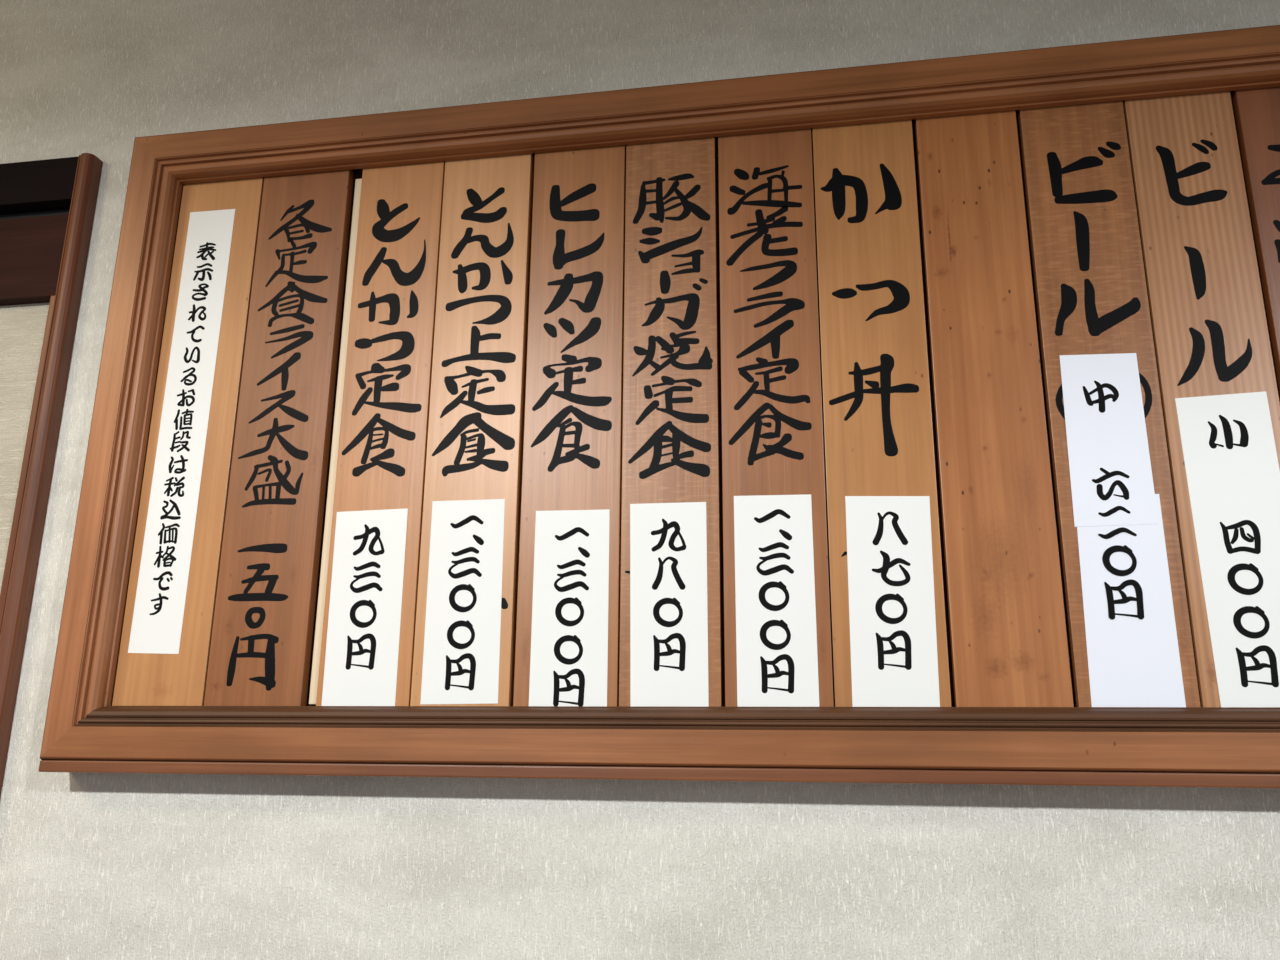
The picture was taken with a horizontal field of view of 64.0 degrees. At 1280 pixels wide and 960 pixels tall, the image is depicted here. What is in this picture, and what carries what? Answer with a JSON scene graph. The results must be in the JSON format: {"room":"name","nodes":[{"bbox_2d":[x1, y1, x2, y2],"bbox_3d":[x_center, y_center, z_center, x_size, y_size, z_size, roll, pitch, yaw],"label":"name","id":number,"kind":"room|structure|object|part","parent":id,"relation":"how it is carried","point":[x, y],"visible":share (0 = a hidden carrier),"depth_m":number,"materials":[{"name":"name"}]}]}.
{"room":"japanese restaurant","nodes":[
{"label":"japanese restaurant","id":0,"kind":"room"},
{"bbox_2d":[0,0,1279,959],"bbox_3d":[0.131,0.552,0.673,5.200,2.420,0.120,-2,-15,9],"label":"wall","id":1,"kind":"structure","parent":0,"point":[94,866],"depth_m":0.76,"materials":[{"name":"paint"}]},
{"bbox_2d":[0,153,102,796],"bbox_3d":[-0.946,0.734,0.757,0.898,2.092,0.046,-2,-15,9],"label":"door","id":2,"kind":"structure","parent":1,"relation":"in","point":[47,207],"depth_m":0.90,"materials":[{"name":"brown wood"}]},
{"bbox_3d":[-0.950,0.803,0.750,0.858,1.956,0.022,-2,-15,9],"label":"sliding panel","id":3,"kind":"part","parent":2,"relation":"part of","materials":[{"name":"paper"}]},
{"bbox_3d":[-0.937,-0.255,1.021,0.867,0.044,0.042,-2,-15,9],"label":"head casing","id":4,"kind":"part","parent":2,"relation":"part of","materials":[{"name":"brown wood"}]},
{"bbox_2d":[39,25,1279,787],"bbox_3d":[0.056,-0.056,0.767,1.016,0.538,0.035,-2,-15,9],"label":"frame","id":5,"kind":"object","parent":1,"relation":"attached to","point":[1208,747],"visible":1,"depth_m":0.77,"materials":[{"name":"brown wood"}]},
{"bbox_3d":[-0.432,-0.043,0.849,0.022,0.526,0.035,-2,-15,9],"label":"rail","id":6,"kind":"part","parent":5,"relation":"part of","materials":[{"name":"brown wood"}]},
{"bbox_3d":[-0.414,-0.043,0.846,0.016,0.481,0.035,-2,-15,9],"label":"moulding","id":7,"kind":"part","parent":5,"relation":"part of","materials":[{"name":"brown wood"}]},
{"bbox_2d":[112,177,263,705],"bbox_3d":[-0.367,-0.043,0.845,0.076,0.457,0.010,-2,-15,9],"label":"plank","id":8,"kind":"object","parent":5,"relation":"in","point":[163,660],"visible":1,"depth_m":0.83,"materials":[{"name":"brown wood"}]},
{"bbox_2d":[204,170,353,705],"bbox_3d":[-0.289,-0.046,0.832,0.079,0.457,0.010,-2,-15,9],"label":"plank","id":9,"kind":"object","parent":5,"relation":"in","point":[260,655],"visible":0.98,"depth_m":0.82,"materials":[{"name":"brown wood"}]},
{"bbox_2d":[316,161,444,705],"bbox_3d":[-0.203,-0.049,0.818,0.073,0.457,0.010,-2,-15,9],"label":"plank","id":10,"kind":"object","parent":5,"relation":"in","point":[367,652],"visible":1,"depth_m":0.81,"materials":[{"name":"brown wood"}]},
{"bbox_2d":[410,153,533,705],"bbox_3d":[-0.129,-0.052,0.805,0.075,0.457,0.010,-2,-15,9],"label":"plank","id":11,"kind":"object","parent":5,"relation":"in","point":[464,642],"visible":1,"depth_m":0.80,"materials":[{"name":"brown wood"}]},
{"bbox_2d":[513,145,625,705],"bbox_3d":[-0.051,-0.054,0.793,0.076,0.457,0.010,-2,-15,9],"label":"plank","id":12,"kind":"object","parent":5,"relation":"in","point":[567,648],"visible":1,"depth_m":0.78,"materials":[{"name":"brown wood"}]},
{"bbox_3d":[0.053,0.183,0.704,1.012,0.022,0.035,-2,-15,9],"label":"rail","id":13,"kind":"part","parent":5,"relation":"part of","materials":[{"name":"brown wood"}]},
{"bbox_2d":[619,137,721,706],"bbox_3d":[0.023,-0.057,0.780,0.073,0.457,0.010,-2,-15,9],"label":"plank","id":14,"kind":"object","parent":5,"relation":"in","point":[670,655],"visible":1,"depth_m":0.77,"materials":[{"name":"brown wood"}]},
{"bbox_3d":[0.054,0.165,0.709,0.968,0.016,0.035,-2,-15,9],"label":"moulding","id":15,"kind":"part","parent":5,"relation":"part of","materials":[{"name":"brown wood"}]},
{"bbox_3d":[0.058,-0.303,0.833,1.012,0.022,0.035,-2,-15,9],"label":"rail","id":16,"kind":"part","parent":5,"relation":"part of","materials":[{"name":"brown wood"}]},
{"bbox_3d":[0.058,-0.285,0.828,0.968,0.016,0.035,-2,-15,9],"label":"moulding","id":17,"kind":"part","parent":5,"relation":"part of","materials":[{"name":"brown wood"}]},
{"bbox_2d":[718,129,833,706],"bbox_3d":[0.099,-0.060,0.768,0.074,0.457,0.010,-2,-15,9],"label":"plank","id":18,"kind":"object","parent":5,"relation":"in","point":[778,652],"visible":0.99,"depth_m":0.76,"materials":[{"name":"brown wood"}]},
{"bbox_2d":[812,120,951,706],"bbox_3d":[0.174,-0.062,0.755,0.077,0.457,0.010,-2,-15,9],"label":"plank","id":19,"kind":"object","parent":5,"relation":"in","point":[890,649],"visible":0.99,"depth_m":0.74,"materials":[{"name":"brown wood"}]},
{"bbox_2d":[915,110,1073,706],"bbox_3d":[0.252,-0.065,0.743,0.075,0.457,0.010,-2,-15,9],"label":"plank","id":20,"kind":"object","parent":5,"relation":"in","point":[1007,625],"visible":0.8,"depth_m":0.73,"materials":[{"name":"brown wood"}]},
{"bbox_2d":[1017,101,1200,706],"bbox_3d":[0.328,-0.068,0.730,0.075,0.457,0.010,-2,-15,9],"label":"plank","id":21,"kind":"object","parent":5,"relation":"in","point":[1130,638],"visible":1,"depth_m":0.72,"materials":[{"name":"brown wood"}]},
{"bbox_2d":[1123,91,1279,706],"bbox_3d":[0.403,-0.070,0.718,0.074,0.457,0.010,-2,-15,9],"label":"plank","id":22,"kind":"object","parent":5,"relation":"in","point":[1220,402],"visible":1,"depth_m":0.71,"materials":[{"name":"brown wood"}]},
{"bbox_2d":[1231,87,1279,399],"bbox_3d":[0.480,-0.073,0.705,0.074,0.457,0.010,-2,-15,9],"label":"plank","id":23,"kind":"object","parent":5,"relation":"in","point":[1256,112],"visible":1,"depth_m":0.74,"materials":[{"name":"brown wood"}]}
]}

